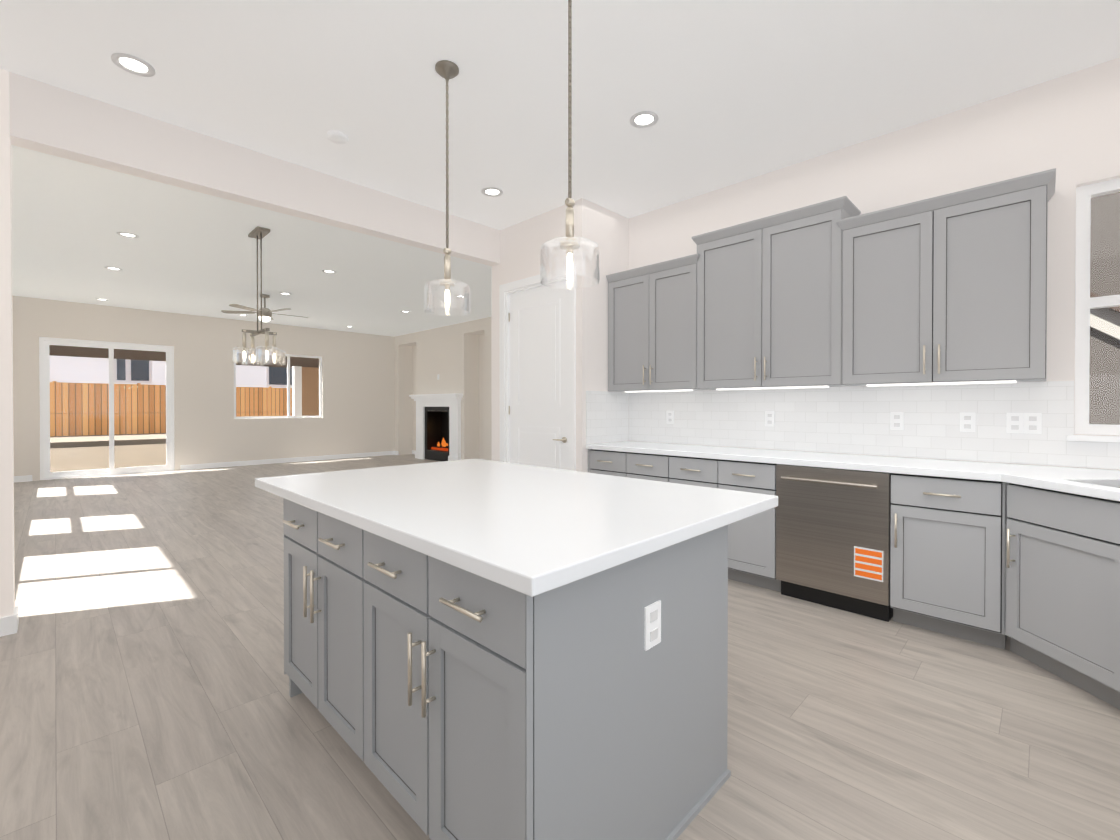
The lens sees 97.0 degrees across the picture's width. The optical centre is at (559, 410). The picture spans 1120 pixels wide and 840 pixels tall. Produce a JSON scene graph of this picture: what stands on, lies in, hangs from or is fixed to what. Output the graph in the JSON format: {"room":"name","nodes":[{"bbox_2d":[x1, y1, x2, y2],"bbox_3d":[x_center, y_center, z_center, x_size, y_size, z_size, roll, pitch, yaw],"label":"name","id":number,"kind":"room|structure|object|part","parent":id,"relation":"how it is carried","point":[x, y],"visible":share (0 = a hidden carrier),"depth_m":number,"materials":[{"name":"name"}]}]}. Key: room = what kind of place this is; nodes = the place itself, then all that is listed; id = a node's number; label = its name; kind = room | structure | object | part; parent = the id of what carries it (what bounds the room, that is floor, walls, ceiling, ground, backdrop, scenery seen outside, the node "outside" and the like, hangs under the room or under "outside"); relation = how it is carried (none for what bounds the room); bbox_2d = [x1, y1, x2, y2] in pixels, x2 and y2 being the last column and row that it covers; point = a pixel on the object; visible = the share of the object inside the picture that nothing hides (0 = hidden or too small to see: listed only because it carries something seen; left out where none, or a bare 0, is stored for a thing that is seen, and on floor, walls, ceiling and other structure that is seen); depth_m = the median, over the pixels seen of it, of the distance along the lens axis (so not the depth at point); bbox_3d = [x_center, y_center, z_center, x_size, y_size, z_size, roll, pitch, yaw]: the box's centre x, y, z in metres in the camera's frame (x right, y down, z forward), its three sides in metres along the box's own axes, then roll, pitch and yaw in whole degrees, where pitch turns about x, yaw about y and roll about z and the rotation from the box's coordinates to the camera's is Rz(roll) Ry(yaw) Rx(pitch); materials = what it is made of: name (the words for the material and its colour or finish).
{"room":"kitchen","nodes":[
{"label":"kitchen","id":0,"kind":"room"},
{"bbox_2d":[12,295,394,480],"bbox_3d":[-6.705,-0.369,10.735,0.150,3.100,7.582,0,1,44],"label":"wall","id":1,"kind":"structure","parent":0,"point":[358,392],"depth_m":10.27,"materials":[{"name":"white paint"}]},
{"bbox_2d":[14,475,31,481],"bbox_3d":[-9.049,1.148,8.241,0.014,0.100,0.380,0,1,44],"label":"baseboard","id":2,"kind":"structure","parent":1,"relation":"attached to","point":[27,478],"depth_m":8.30,"materials":[{"name":"white wood"}]},
{"bbox_2d":[39,337,173,479],"bbox_3d":[-8.267,-0.033,9.140,0.080,2.448,1.826,0,1,44],"label":"door","id":3,"kind":"structure","parent":1,"relation":"in","point":[45,388],"depth_m":9.10,"materials":[{"name":"white"}]},
{"bbox_2d":[234,350,321,418],"bbox_3d":[-6.298,-0.547,11.149,0.060,1.446,1.796,0,1,44],"label":"living room window","id":4,"kind":"structure","parent":1,"relation":"in","point":[288,388],"depth_m":11.26,"materials":[{"name":"white plastic"}]},
{"bbox_2d":[180,451,395,469],"bbox_3d":[-5.925,1.126,11.424,0.014,0.100,4.520,0,1,44],"label":"baseboard","id":5,"kind":"structure","parent":1,"relation":"attached to","point":[297,459],"depth_m":11.10,"materials":[{"name":"white wood"}]},
{"bbox_2d":[0,68,499,617],"bbox_3d":[-2.734,-0.318,3.147,0.150,3.100,5.870,0,1,44],"label":"wall","id":6,"kind":"structure","parent":0,"point":[48,119],"depth_m":3.20,"materials":[{"name":"white paint"}]},
{"bbox_2d":[0,611,18,636],"bbox_3d":[-3.880,1.191,1.886,0.034,0.100,2.450,0,1,44],"label":"baseboard","id":7,"kind":"structure","parent":6,"relation":"attached to","point":[8,625],"depth_m":2.73,"materials":[{"name":"white wood"}]},
{"bbox_2d":[394,317,491,460],"bbox_3d":[-1.405,-0.367,10.425,8.150,3.100,0.400,0,1,44],"label":"wall","id":8,"kind":"structure","parent":0,"point":[449,354],"depth_m":11.21,"materials":[{"name":"white paint"}]},
{"bbox_2d":[491,198,589,471],"bbox_3d":[-0.229,-0.330,4.878,1.300,3.100,0.110,0,1,44],"label":"wall","id":9,"kind":"structure","parent":0,"point":[522,242],"depth_m":4.72,"materials":[{"name":"white paint"}]},
{"bbox_2d":[500,266,575,470],"bbox_3d":[-0.205,-0.037,4.840,1.060,2.515,0.124,0,1,44],"label":"door frame","id":10,"kind":"structure","parent":9,"relation":"attached to","point":[504,392],"depth_m":4.80,"materials":[{"name":"white wood"}]},
{"bbox_2d":[508,280,567,469],"bbox_3d":[-0.223,0.006,4.824,0.870,2.406,0.091,0,1,44],"label":"pantry door","id":11,"kind":"structure","parent":9,"relation":"in","point":[538,369],"depth_m":4.81,"materials":[{"name":"white wood"}]},
{"bbox_3d":[-0.250,0.006,4.827,0.828,2.020,0.058,0,1,44],"label":"pantry door hardware","id":12,"kind":"part","parent":11,"relation":"part of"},
{"bbox_2d":[0,454,1119,839],"bbox_3d":[-2.492,1.278,5.260,13.850,0.120,9.510,0,1,44],"label":"floor","id":13,"kind":"structure","parent":0,"point":[180,714],"depth_m":2.03,"materials":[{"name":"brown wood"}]},
{"bbox_2d":[409,393,462,460],"bbox_3d":[-2.771,0.402,11.601,2.000,1.545,0.562,0,1,44],"label":"fireplace","id":14,"kind":"object","parent":13,"relation":"on","point":[438,427],"visible":0.96,"depth_m":11.71,"materials":[{"name":"white"}]},
{"bbox_2d":[267,491,730,839],"bbox_3d":[-0.318,0.801,1.895,1.583,0.880,0.953,0,1,44],"label":"kitchen island","id":15,"kind":"object","parent":13,"relation":"on","point":[478,649],"depth_m":1.32,"materials":[{"name":"grey wood"}]},
{"bbox_2d":[255,459,777,598],"bbox_3d":[-0.304,0.340,2.090,1.924,0.040,1.251,0,1,44],"label":"island countertop","id":16,"kind":"structure","parent":15,"relation":"on","point":[541,530],"depth_m":1.60,"materials":[{"name":"white stone"}]},
{"bbox_2d":[586,441,1119,709],"bbox_3d":[-0.105,0.585,1.049,4.244,1.324,6.544,0,1,44],"label":"cabinet","id":17,"kind":"object","parent":13,"relation":"on","point":[1025,558],"visible":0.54,"depth_m":2.70,"materials":[{"name":"grey wood"}]},
{"bbox_2d":[776,464,892,621],"bbox_3d":[1.845,0.796,3.251,0.632,0.872,0.656,0,1,44],"label":"dishwasher","id":18,"kind":"object","parent":17,"relation":"in","point":[834,524],"depth_m":3.02,"materials":[{"name":"grey metal"}]},
{"bbox_2d":[0,0,1119,336],"bbox_3d":[-2.492,-1.942,5.238,13.850,0.120,9.510,0,1,44],"label":"ceiling","id":19,"kind":"structure","parent":0,"point":[728,92],"depth_m":3.02,"materials":[{"name":"white paint"}]},
{"bbox_2d":[104,266,122,270],"bbox_3d":[-5.948,-1.886,6.606,0.182,0.009,0.182,0,0,17],"label":"recessed light","id":20,"kind":"object","parent":19,"relation":"in","point":[107,267],"depth_m":6.61,"materials":[{"name":"white"}]},
{"bbox_2d":[116,232,138,237],"bbox_3d":[-4.628,-1.877,5.311,0.182,0.009,0.182,0,0,-19],"label":"recessed light","id":21,"kind":"object","parent":19,"relation":"in","point":[126,234],"depth_m":5.30,"materials":[{"name":"white"}]},
{"bbox_2d":[111,53,155,76],"bbox_3d":[-2.298,-1.859,2.674,0.182,0.009,0.182,0,0,35],"label":"recessed light","id":22,"kind":"object","parent":19,"relation":"in","point":[134,65],"depth_m":2.67,"materials":[{"name":"white"}]},
{"bbox_2d":[232,226,285,365],"bbox_3d":[-3.171,-1.187,5.230,0.730,1.390,0.490,0,1,44],"label":"dining chandelier","id":23,"kind":"object","parent":19,"relation":"hanging from","point":[258,232],"visible":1,"depth_m":5.17,"materials":[{"name":"silver metal"}]},
{"bbox_2d":[221,294,308,321],"bbox_3d":[-4.838,-1.680,8.212,1.278,0.445,1.237,0,1,44],"label":"room ceiling fan","id":24,"kind":"object","parent":19,"relation":"hanging from","point":[267,313],"visible":0.9,"depth_m":8.12,"materials":[{"name":"silver metal"}]},
{"bbox_2d":[322,270,336,273],"bbox_3d":[-3.142,-1.887,6.753,0.182,0.009,0.182,0,0,35],"label":"recessed light","id":25,"kind":"object","parent":19,"relation":"in","point":[325,271],"depth_m":6.75,"materials":[{"name":"white"}]},
{"bbox_2d":[327,130,347,143],"bbox_3d":[-1.513,-1.853,3.374,0.130,0.031,0.130,0,1,44],"label":"smoke detector","id":26,"kind":"object","parent":19,"relation":"attached to","point":[337,137],"visible":1,"depth_m":3.35,"materials":[{"name":"white plastic"}]},
{"bbox_2d":[424,60,469,315],"bbox_3d":[-0.616,-1.201,2.708,0.248,1.327,0.248,0,1,44],"label":"pendant light","id":27,"kind":"object","parent":19,"relation":"hanging from","point":[447,70],"visible":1,"depth_m":2.70,"materials":[{"name":"clear glass"}]},
{"bbox_2d":[481,187,502,196],"bbox_3d":[-0.581,-1.870,4.252,0.182,0.009,0.182,0,0,17],"label":"recessed light","id":28,"kind":"object","parent":19,"relation":"in","point":[488,191],"depth_m":4.25,"materials":[{"name":"white"}]},
{"bbox_2d":[540,0,599,288],"bbox_3d":[0.041,-1.197,2.063,0.248,1.327,0.248,0,1,44],"label":"pendant light","id":29,"kind":"object","parent":19,"relation":"hanging from","point":[569,243],"visible":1,"depth_m":2.06,"materials":[{"name":"clear glass"}]},
{"bbox_2d":[630,111,658,127],"bbox_3d":[0.540,-1.862,3.181,0.182,0.009,0.182,0,0,17],"label":"recessed light","id":30,"kind":"object","parent":19,"relation":"in","point":[642,119],"depth_m":3.18,"materials":[{"name":"white plastic"}]},
{"bbox_2d":[590,201,628,443],"bbox_3d":[0.490,-0.329,4.754,0.100,3.100,0.720,0,1,44],"label":"wall","id":31,"kind":"structure","parent":0,"point":[609,233],"depth_m":4.58,"materials":[{"name":"white paint"}]},
{"bbox_2d":[629,57,1119,469],"bbox_3d":[2.259,-0.320,3.416,4.500,3.100,0.150,0,1,44],"label":"wall","id":32,"kind":"structure","parent":0,"point":[1067,126],"depth_m":3.03,"materials":[{"name":"white paint"}]},
{"bbox_2d":[606,256,697,391],"bbox_3d":[0.887,-0.707,4.420,0.908,1.060,0.330,0,1,44],"label":"upper cabinet","id":33,"kind":"object","parent":32,"relation":"attached to","point":[653,309],"depth_m":4.26,"materials":[{"name":"grey wood"}]},
{"bbox_2d":[690,196,865,389],"bbox_3d":[1.587,-0.774,3.733,1.176,1.204,0.330,0,1,44],"label":"upper cabinet","id":34,"kind":"object","parent":32,"relation":"attached to","point":[776,293],"depth_m":3.53,"materials":[{"name":"grey wood"}]},
{"bbox_2d":[586,381,1119,469],"bbox_3d":[1.968,0.072,3.158,4.247,0.475,0.629,0,1,44],"label":"backsplash","id":35,"kind":"structure","parent":32,"relation":"attached to","point":[853,420],"depth_m":3.43,"materials":[{"name":"tile"}]},
{"bbox_2d":[667,411,673,423],"bbox_3d":[1.006,0.063,4.525,0.072,0.116,0.008,0,1,44],"label":"outlet","id":36,"kind":"object","parent":35,"relation":"attached to","point":[670,414],"depth_m":4.52,"materials":[{"name":"white plastic"}]},
{"bbox_2d":[765,411,774,425],"bbox_3d":[1.647,0.067,3.895,0.072,0.116,0.008,0,1,44],"label":"outlet","id":37,"kind":"object","parent":35,"relation":"attached to","point":[769,415],"depth_m":3.89,"materials":[{"name":"white plastic"}]},
{"bbox_2d":[891,412,903,429],"bbox_3d":[2.247,0.071,3.306,0.072,0.116,0.008,0,1,44],"label":"outlet","id":38,"kind":"object","parent":35,"relation":"attached to","point":[897,418],"depth_m":3.30,"materials":[{"name":"white plastic"}]},
{"bbox_2d":[960,413,974,431],"bbox_3d":[2.508,0.073,3.050,0.072,0.116,0.008,0,1,44],"label":"outlet","id":39,"kind":"object","parent":35,"relation":"attached to","point":[967,420],"depth_m":3.05,"materials":[{"name":"white plastic"}]},
{"bbox_2d":[1007,413,1041,433],"bbox_3d":[2.688,0.074,2.874,0.147,0.116,0.008,0,1,44],"label":"outlet","id":40,"kind":"object","parent":35,"relation":"attached to","point":[1032,422],"depth_m":2.87,"materials":[{"name":"white plastic"}]},
{"bbox_2d":[854,172,1049,386],"bbox_3d":[2.304,-0.697,3.029,0.958,1.060,0.330,0,1,44],"label":"upper cabinet","id":41,"kind":"object","parent":32,"relation":"attached to","point":[949,289],"depth_m":2.84,"materials":[{"name":"grey wood"}]},
{"bbox_2d":[1067,178,1119,441],"bbox_3d":[3.201,-0.535,2.417,1.018,1.405,0.165,0,1,44],"label":"kitchen window","id":42,"kind":"structure","parent":32,"relation":"in","point":[1085,303],"depth_m":2.74,"materials":[{"name":"white plastic"}]},
{"label":"outside","id":43,"kind":"structure","parent":0,"visible":0},
{"bbox_2d":[50,444,165,471],"bbox_3d":[-3.522,1.155,3.461,70.000,0.950,60.000,0,1,44],"label":"ground","id":44,"kind":"structure","parent":43,"point":[84,453],"depth_m":11.94,"materials":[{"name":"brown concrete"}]},
{"bbox_2d":[50,433,165,447],"bbox_3d":[-12.696,0.970,16.668,2.400,0.340,38.000,0,1,44],"label":"wall","id":45,"kind":"structure","parent":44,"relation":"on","point":[127,439],"depth_m":14.85,"materials":[{"name":"brown"}]},
{"bbox_2d":[39,381,291,436],"bbox_3d":[-13.585,0.004,17.534,0.130,1.860,38.090,0,1,44],"label":"fence","id":46,"kind":"object","parent":44,"relation":"on","point":[60,418],"depth_m":16.51,"materials":[{"name":"brown wood"}]},
{"bbox_2d":[49,355,291,387],"bbox_3d":[-16.054,-1.911,24.148,6.100,5.600,41.000,0,1,44],"label":"neighboring house","id":47,"kind":"structure","parent":44,"relation":"on","point":[153,369],"depth_m":19.65,"materials":[{"name":"white"}]},
{"bbox_2d":[49,345,318,415],"bbox_3d":[-7.873,-0.170,12.332,3.748,2.720,7.820,0,1,44],"label":"patio cover","id":48,"kind":"object","parent":44,"relation":"on","point":[55,350],"depth_m":13.64,"materials":[{"name":"brown"}]},
{"bbox_2d":[1089,192,1119,424],"bbox_3d":[7.999,-1.416,5.902,15.000,6.741,5.150,0,1,44],"label":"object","id":49,"kind":"object","parent":44,"relation":"on","point":[1109,340],"depth_m":4.98,"materials":[{"name":"paint"}]}
]}

